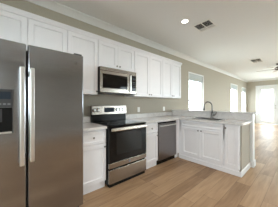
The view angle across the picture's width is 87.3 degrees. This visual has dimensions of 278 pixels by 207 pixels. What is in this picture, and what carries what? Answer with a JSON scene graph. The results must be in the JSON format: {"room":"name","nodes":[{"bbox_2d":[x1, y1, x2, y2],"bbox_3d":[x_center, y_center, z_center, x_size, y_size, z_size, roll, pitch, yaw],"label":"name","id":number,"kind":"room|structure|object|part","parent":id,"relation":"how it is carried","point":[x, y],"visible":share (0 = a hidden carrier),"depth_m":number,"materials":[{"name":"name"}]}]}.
{"room":"kitchen","nodes":[
{"label":"kitchen","id":0,"kind":"room"},
{"bbox_2d":[0,0,246,121],"bbox_3d":[1.750,-0.149,5.052,14.350,2.785,0.140,0,0,-41],"label":"wall","id":1,"kind":"structure","parent":0,"point":[217,85],"depth_m":3.88,"materials":[{"name":"paint"}]},
{"bbox_2d":[0,9,66,52],"bbox_3d":[-1.465,-0.827,1.899,0.908,0.460,0.366,0,0,-41],"label":"upper cabinet","id":2,"kind":"object","parent":1,"relation":"attached to","point":[13,27],"visible":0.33,"depth_m":1.81,"materials":[{"name":"paint"}]},
{"bbox_3d":[-1.538,-0.828,1.640,0.449,0.453,0.020,0,0,-41],"label":"door","id":3,"kind":"part","parent":2,"relation":"part of","materials":[{"name":"paint"}]},
{"bbox_3d":[-1.197,-0.828,1.938,0.449,0.453,0.020,0,0,-41],"label":"door","id":4,"kind":"part","parent":2,"relation":"part of","materials":[{"name":"paint"}]},
{"bbox_2d":[0,3,181,64],"bbox_3d":[-0.373,-1.087,2.858,3.815,0.058,0.362,0,0,-41],"label":"crown molding","id":5,"kind":"structure","parent":2,"relation":"on","point":[4,7],"depth_m":2.10,"materials":[{"name":"paint"}]},
{"bbox_2d":[67,30,97,95],"bbox_3d":[-0.948,-0.605,2.352,0.461,0.905,0.366,0,0,-41],"label":"upper cabinet","id":6,"kind":"object","parent":1,"relation":"attached to","point":[86,46],"visible":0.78,"depth_m":2.28,"materials":[{"name":"paint"}]},
{"bbox_2d":[83,117,89,122],"bbox_3d":[-1.045,0.277,2.497,0.413,0.100,0.020,0,0,-41],"label":"backsplash","id":7,"kind":"structure","parent":1,"relation":"attached to","point":[85,119],"depth_m":2.58,"materials":[{"name":"stone"}]},
{"bbox_2d":[98,40,133,71],"bbox_3d":[-0.485,-0.840,2.757,0.762,0.435,0.366,0,0,-41],"label":"upper cabinet","id":8,"kind":"object","parent":1,"relation":"attached to","point":[109,55],"visible":0.77,"depth_m":2.60,"materials":[{"name":"paint"}]},
{"bbox_3d":[-0.531,-0.840,2.521,0.376,0.428,0.020,0,0,-41],"label":"door","id":9,"kind":"part","parent":8,"relation":"part of","materials":[{"name":"paint"}]},
{"bbox_2d":[98,66,135,94],"bbox_3d":[-0.460,-0.397,2.727,0.756,0.431,0.443,0,0,-41],"label":"microwave","id":10,"kind":"object","parent":8,"relation":"attached to","point":[111,81],"visible":0.96,"depth_m":2.54,"materials":[{"name":"silver metal"}]},
{"bbox_3d":[-0.400,-0.371,2.538,0.597,0.357,0.013,0,0,-41],"label":"door","id":11,"kind":"part","parent":10,"relation":"part of","materials":[{"name":"metal"}]},
{"bbox_3d":[-0.158,-0.376,2.719,0.026,0.313,0.034,0,0,-41],"label":"handle","id":12,"kind":"part","parent":10,"relation":"part of","materials":[{"name":"silver metal"}]},
{"bbox_3d":[-0.245,-0.840,2.772,0.376,0.428,0.020,0,0,-41],"label":"door","id":13,"kind":"part","parent":8,"relation":"part of","materials":[{"name":"paint"}]},
{"bbox_2d":[26,0,247,81],"bbox_3d":[1.791,-1.495,4.934,14.257,0.094,0.092,0,0,-41],"label":"trim","id":14,"kind":"structure","parent":1,"relation":"attached to","point":[49,4],"depth_m":2.89,"materials":[{"name":"paint"}]},
{"bbox_2d":[124,51,162,97],"bbox_3d":[0.133,-0.605,3.298,0.873,0.905,0.366,0,0,-41],"label":"upper cabinet","id":15,"kind":"object","parent":1,"relation":"attached to","point":[148,69],"visible":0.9,"depth_m":3.15,"materials":[{"name":"paint"}]},
{"bbox_3d":[0.066,-0.605,3.044,0.432,0.898,0.020,0,0,-41],"label":"door","id":16,"kind":"part","parent":15,"relation":"part of","materials":[{"name":"paint"}]},
{"bbox_3d":[0.394,-0.605,3.331,0.432,0.898,0.020,0,0,-41],"label":"door","id":17,"kind":"part","parent":15,"relation":"part of","materials":[{"name":"paint"}]},
{"bbox_2d":[126,112,171,118],"bbox_3d":[0.323,0.277,3.694,1.679,0.100,0.020,0,0,-41],"label":"backsplash","id":18,"kind":"structure","parent":1,"relation":"attached to","point":[142,115],"depth_m":3.57,"materials":[{"name":"stone"}]},
{"bbox_2d":[162,60,180,98],"bbox_3d":[0.754,-0.605,3.842,0.770,0.905,0.366,0,0,-41],"label":"upper cabinet","id":19,"kind":"object","parent":1,"relation":"attached to","point":[171,71],"visible":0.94,"depth_m":3.69,"materials":[{"name":"paint"}]},
{"bbox_3d":[0.707,-0.605,3.605,0.380,0.898,0.020,0,0,-41],"label":"door","id":20,"kind":"part","parent":19,"relation":"part of","materials":[{"name":"paint"}]},
{"bbox_3d":[0.996,-0.605,3.858,0.380,0.898,0.020,0,0,-41],"label":"door","id":21,"kind":"part","parent":19,"relation":"part of","materials":[{"name":"paint"}]},
{"bbox_2d":[188,72,203,109],"bbox_3d":[2.031,-0.272,5.255,1.090,1.620,0.145,0,0,-41],"label":"window","id":22,"kind":"structure","parent":1,"relation":"in","point":[194,77],"depth_m":5.34,"materials":[{"name":"paint"}]},
{"bbox_3d":[2.006,-0.272,5.283,1.000,1.530,0.070,0,0,-41],"label":"sash","id":23,"kind":"part","parent":22,"relation":"part of","materials":[{"name":"paint"}]},
{"bbox_2d":[189,73,202,82],"bbox_3d":[2.042,-0.918,5.242,0.980,0.233,0.036,0,0,-41],"label":"shade","id":24,"kind":"object","parent":22,"relation":"attached to","point":[194,77],"depth_m":5.20,"materials":[{"name":"grey fabric"}]},
{"bbox_2d":[231,83,237,110],"bbox_3d":[5.195,-0.272,8.024,1.140,1.620,0.145,0,0,-41],"label":"window","id":25,"kind":"structure","parent":1,"relation":"in","point":[233,86],"depth_m":8.36,"materials":[{"name":"paint"}]},
{"bbox_2d":[242,87,245,111],"bbox_3d":[6.632,-0.252,9.282,0.920,1.580,0.145,0,0,-41],"label":"window","id":26,"kind":"structure","parent":1,"relation":"in","point":[243,89],"depth_m":9.54,"materials":[{"name":"paint"}]},
{"bbox_3d":[6.607,-0.252,9.310,0.830,1.490,0.070,0,0,-41],"label":"sash","id":27,"kind":"part","parent":26,"relation":"part of","materials":[{"name":"paint"}]},
{"bbox_2d":[52,0,277,80],"bbox_3d":[3.640,-1.592,2.892,14.630,0.100,5.880,0,0,-41],"label":"ceiling","id":28,"kind":"structure","parent":0,"point":[246,30],"depth_m":2.90,"materials":[{"name":"paint"}]},
{"bbox_2d":[181,19,188,23],"bbox_3d":[0.854,-1.538,2.713,0.148,0.007,0.148,0,0,-41],"label":"recessed light","id":29,"kind":"object","parent":28,"relation":"in","point":[183,21],"visible":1,"depth_m":2.71,"materials":[{"name":"white plastic"}]},
{"bbox_2d":[192,18,217,32],"bbox_3d":[1.297,-1.535,2.875,0.370,0.012,0.350,0,0,-41],"label":"ceiling vent","id":30,"kind":"object","parent":28,"relation":"in","point":[205,25],"visible":1,"depth_m":2.86,"materials":[{"name":"grey metal"}]},
{"bbox_2d":[249,58,263,62],"bbox_3d":[4.186,-1.535,5.191,0.600,0.012,0.320,0,0,-41],"label":"ceiling vent","id":31,"kind":"object","parent":28,"relation":"in","point":[257,60],"visible":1,"depth_m":5.16,"materials":[{"name":"white plastic"}]},
{"bbox_2d":[257,63,277,71],"bbox_3d":[5.296,-1.417,5.601,1.286,0.249,1.245,0,0,-41],"label":"ceiling fan","id":32,"kind":"object","parent":28,"relation":"hanging from","point":[276,68],"visible":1,"depth_m":5.56,"materials":[{"name":"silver metal"}]},
{"bbox_2d":[79,123,277,206],"bbox_3d":[3.640,1.293,2.892,14.630,0.100,5.880,0,0,-41],"label":"floor","id":33,"kind":"structure","parent":0,"point":[175,182],"depth_m":2.22,"materials":[{"name":"brown wood"}]},
{"bbox_2d":[0,38,82,206],"bbox_3d":[-1.248,0.332,1.694,0.920,1.822,0.904,0,0,-41],"label":"refrigerator","id":34,"kind":"object","parent":33,"relation":"on","point":[41,89],"visible":1,"depth_m":1.43,"materials":[{"name":"grey metal"}]},
{"bbox_3d":[-1.190,0.063,1.224,0.207,0.390,0.007,0,0,-41],"label":"dispenser frame","id":35,"kind":"part","parent":34,"relation":"part of","materials":[{"name":"grey plastic"}]},
{"bbox_3d":[-1.218,0.308,1.256,0.387,1.730,0.079,0,0,-41],"label":"freezer door","id":36,"kind":"part","parent":34,"relation":"part of","materials":[{"name":"silver metal"}]},
{"bbox_3d":[-1.053,0.111,1.311,0.037,0.885,0.070,0,0,-41],"label":"handle","id":37,"kind":"part","parent":34,"relation":"part of","materials":[{"name":"silver metal"}]},
{"bbox_3d":[-0.998,0.101,1.359,0.037,0.865,0.070,0,0,-41],"label":"handle","id":38,"kind":"part","parent":34,"relation":"part of","materials":[{"name":"silver metal"}]},
{"bbox_3d":[-0.868,0.308,1.563,0.521,1.730,0.079,0,0,-41],"label":"fresh food door","id":39,"kind":"part","parent":34,"relation":"part of","materials":[{"name":"silver metal"}]},
{"bbox_2d":[83,129,105,194],"bbox_3d":[-0.837,0.806,2.258,0.407,0.873,0.654,0,0,-41],"label":"base cabinet","id":40,"kind":"object","parent":33,"relation":"on","point":[94,142],"visible":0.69,"depth_m":2.05,"materials":[{"name":"paint"}]},
{"bbox_3d":[-0.645,0.474,2.039,0.395,0.187,0.020,0,0,-41],"label":"drawer","id":41,"kind":"part","parent":40,"relation":"part of","materials":[{"name":"paint"}]},
{"bbox_3d":[-0.645,0.853,2.039,0.395,0.550,0.020,0,0,-41],"label":"door","id":42,"kind":"part","parent":40,"relation":"part of","materials":[{"name":"paint"}]},
{"bbox_2d":[83,122,106,131],"bbox_3d":[-0.838,0.348,2.261,0.413,0.040,0.648,0,0,-41],"label":"countertop","id":43,"kind":"structure","parent":40,"relation":"on","point":[87,126],"depth_m":2.12,"materials":[{"name":"stone"}]},
{"bbox_2d":[91,105,146,187],"bbox_3d":[-0.354,0.637,2.607,0.758,1.212,0.720,0,0,-41],"label":"range","id":44,"kind":"object","parent":33,"relation":"on","point":[125,139],"visible":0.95,"depth_m":2.38,"materials":[{"name":"silver metal"}]},
{"bbox_3d":[-0.570,0.115,2.852,0.754,0.167,0.055,0,0,-41],"label":"control panel","id":45,"kind":"part","parent":44,"relation":"part of","materials":[{"name":"metal"}]},
{"bbox_2d":[91,119,145,126],"bbox_3d":[-0.370,0.335,2.625,0.758,0.020,0.660,0,0,-41],"label":"cooktop","id":46,"kind":"object","parent":44,"relation":"in","point":[106,122],"depth_m":2.56,"materials":[{"name":"black glass"}]},
{"bbox_3d":[-0.163,1.085,2.388,0.750,0.205,0.035,0,0,-41],"label":"storage drawer","id":47,"kind":"part","parent":44,"relation":"part of","materials":[{"name":"metal"}]},
{"bbox_3d":[-0.163,0.614,2.387,0.750,0.527,0.037,0,0,-41],"label":"oven door","id":48,"kind":"part","parent":44,"relation":"part of","materials":[{"name":"black glass"}]},
{"bbox_3d":[-0.163,0.921,2.388,0.750,0.077,0.035,0,0,-41],"label":"door trim","id":49,"kind":"part","parent":44,"relation":"part of","materials":[{"name":"metal"}]},
{"bbox_3d":[-0.134,0.382,2.355,0.722,0.047,0.050,0,0,-41],"label":"oven handle","id":50,"kind":"part","parent":44,"relation":"part of","materials":[{"name":"silver metal"}]},
{"bbox_2d":[145,123,157,168],"bbox_3d":[0.043,0.806,3.028,0.376,0.873,0.654,0,0,-41],"label":"base cabinet","id":51,"kind":"object","parent":33,"relation":"on","point":[151,157],"visible":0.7,"depth_m":2.82,"materials":[{"name":"paint"}]},
{"bbox_3d":[0.235,0.853,2.809,0.364,0.550,0.020,0,0,-41],"label":"door","id":52,"kind":"part","parent":51,"relation":"part of","materials":[{"name":"paint"}]},
{"bbox_3d":[0.235,0.474,2.809,0.364,0.187,0.020,0,0,-41],"label":"drawer","id":53,"kind":"part","parent":51,"relation":"part of","materials":[{"name":"paint"}]},
{"bbox_2d":[156,120,176,164],"bbox_3d":[0.438,0.809,3.337,0.612,0.868,0.653,0,0,-41],"label":"dishwasher","id":54,"kind":"object","parent":33,"relation":"on","point":[166,132],"visible":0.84,"depth_m":3.09,"materials":[{"name":"grey metal"}]},
{"bbox_2d":[174,120,179,157],"bbox_3d":[0.699,0.806,3.601,0.122,0.873,0.656,0,0,-41],"label":"cabinet filler","id":55,"kind":"object","parent":33,"relation":"on","point":[177,121],"visible":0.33,"depth_m":3.39,"materials":[{"name":"paint"}]},
{"bbox_2d":[180,120,223,166],"bbox_3d":[1.471,0.806,3.215,0.662,0.873,0.938,0,0,-41],"label":"base cabinet","id":56,"kind":"object","parent":33,"relation":"on","point":[203,141],"visible":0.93,"depth_m":2.95,"materials":[{"name":"paint"}]},
{"bbox_2d":[127,115,251,125],"bbox_3d":[0.952,0.348,3.007,1.720,0.040,1.883,0,0,-41],"label":"countertop","id":57,"kind":"structure","parent":56,"relation":"on","point":[148,120],"depth_m":3.02,"materials":[{"name":"stone"}]},
{"bbox_2d":[191,117,225,120],"bbox_3d":[1.487,0.444,3.174,0.358,0.249,0.628,0,0,-41],"label":"sink","id":58,"kind":"object","parent":57,"relation":"in","point":[215,119],"visible":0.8,"depth_m":3.21,"materials":[{"name":"metal"}]},
{"bbox_2d":[203,101,216,117],"bbox_3d":[1.606,0.134,3.323,0.297,0.388,0.110,0,0,6],"label":"faucet","id":59,"kind":"object","parent":57,"relation":"on","point":[212,114],"visible":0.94,"depth_m":3.32,"materials":[{"name":"silver metal"}]},
{"bbox_3d":[1.119,0.818,3.169,0.020,0.600,0.433,0,0,-41],"label":"door","id":60,"kind":"part","parent":56,"relation":"part of","materials":[{"name":"paint"}]},
{"bbox_3d":[1.263,0.443,3.004,0.020,0.110,0.870,0,0,-41],"label":"false drawer","id":61,"kind":"part","parent":56,"relation":"part of","materials":[{"name":"paint"}]},
{"bbox_2d":[179,154,241,176],"bbox_3d":[1.337,1.200,2.918,0.019,0.085,1.208,0,0,-41],"label":"trim","id":62,"kind":"structure","parent":56,"relation":"attached to","point":[217,167],"depth_m":2.81,"materials":[{"name":"paint"}]},
{"bbox_3d":[1.407,0.818,2.840,0.020,0.600,0.433,0,0,-41],"label":"door","id":63,"kind":"part","parent":56,"relation":"part of","materials":[{"name":"paint"}]},
{"bbox_2d":[224,124,239,171],"bbox_3d":[1.857,0.806,2.774,0.662,0.873,0.230,0,0,-41],"label":"base cabinet","id":64,"kind":"object","parent":33,"relation":"on","point":[231,132],"visible":0.73,"depth_m":2.57,"materials":[{"name":"paint"}]},
{"bbox_2d":[172,111,254,161],"bbox_3d":[1.660,0.721,3.617,0.145,1.044,1.899,0,0,-41],"label":"wall","id":65,"kind":"structure","parent":0,"point":[252,125],"depth_m":2.88,"materials":[{"name":"paint"}]},
{"bbox_2d":[173,111,251,120],"bbox_3d":[1.599,0.263,3.558,0.020,0.128,1.861,0,0,-41],"label":"backsplash","id":66,"kind":"structure","parent":65,"relation":"attached to","point":[236,116],"depth_m":3.32,"materials":[{"name":"stone"}]},
{"bbox_2d":[172,109,257,113],"bbox_3d":[1.678,0.181,3.596,0.225,0.032,1.953,0,0,-41],"label":"ledge cap","id":67,"kind":"object","parent":65,"relation":"on","point":[174,109],"visible":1,"depth_m":3.25,"materials":[{"name":"stone"}]},
{"bbox_2d":[251,160,255,167],"bbox_3d":[1.672,1.185,3.604,0.179,0.117,1.897,0,0,-41],"label":"baseboard","id":68,"kind":"structure","parent":65,"relation":"attached to","point":[253,163],"depth_m":2.86,"materials":[{"name":"paint"}]},
{"bbox_2d":[240,124,249,171],"bbox_3d":[1.982,0.807,2.714,0.559,0.872,0.020,0,0,-41],"label":"wall","id":69,"kind":"structure","parent":0,"point":[244,130],"depth_m":2.64,"materials":[{"name":"paint"}]},
{"bbox_2d":[241,162,250,176],"bbox_3d":[1.972,1.196,2.680,0.620,0.094,0.016,0,0,-41],"label":"baseboard","id":70,"kind":"structure","parent":69,"relation":"attached to","point":[248,165],"depth_m":2.66,"materials":[{"name":"paint"}]},
{"bbox_2d":[247,79,277,122],"bbox_3d":[9.092,-0.149,7.664,0.140,2.785,5.600,0,0,-41],"label":"wall","id":71,"kind":"structure","parent":0,"point":[251,86],"depth_m":9.46,"materials":[{"name":"paint"}]},
{"bbox_2d":[247,78,277,81],"bbox_3d":[9.004,-1.495,7.588,0.092,0.094,5.600,0,0,-41],"label":"trim","id":72,"kind":"structure","parent":71,"relation":"attached to","point":[269,78],"depth_m":9.06,"materials":[{"name":"paint"}]},
{"bbox_2d":[256,84,277,124],"bbox_3d":[7.902,0.045,8.975,0.164,2.395,1.160,0,0,-41],"label":"door","id":73,"kind":"structure","parent":71,"relation":"in","point":[259,89],"depth_m":9.00,"materials":[{"name":"paint"}]},
{"label":"outside","id":74,"kind":"structure","parent":0,"visible":0},
{"bbox_2d":[189,108,272,120],"bbox_3d":[6.725,1.463,5.327,75.000,0.160,66.000,0,0,-41],"label":"ground","id":75,"kind":"structure","parent":74,"point":[267,115],"depth_m":20.13,"materials":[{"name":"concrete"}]}
]}

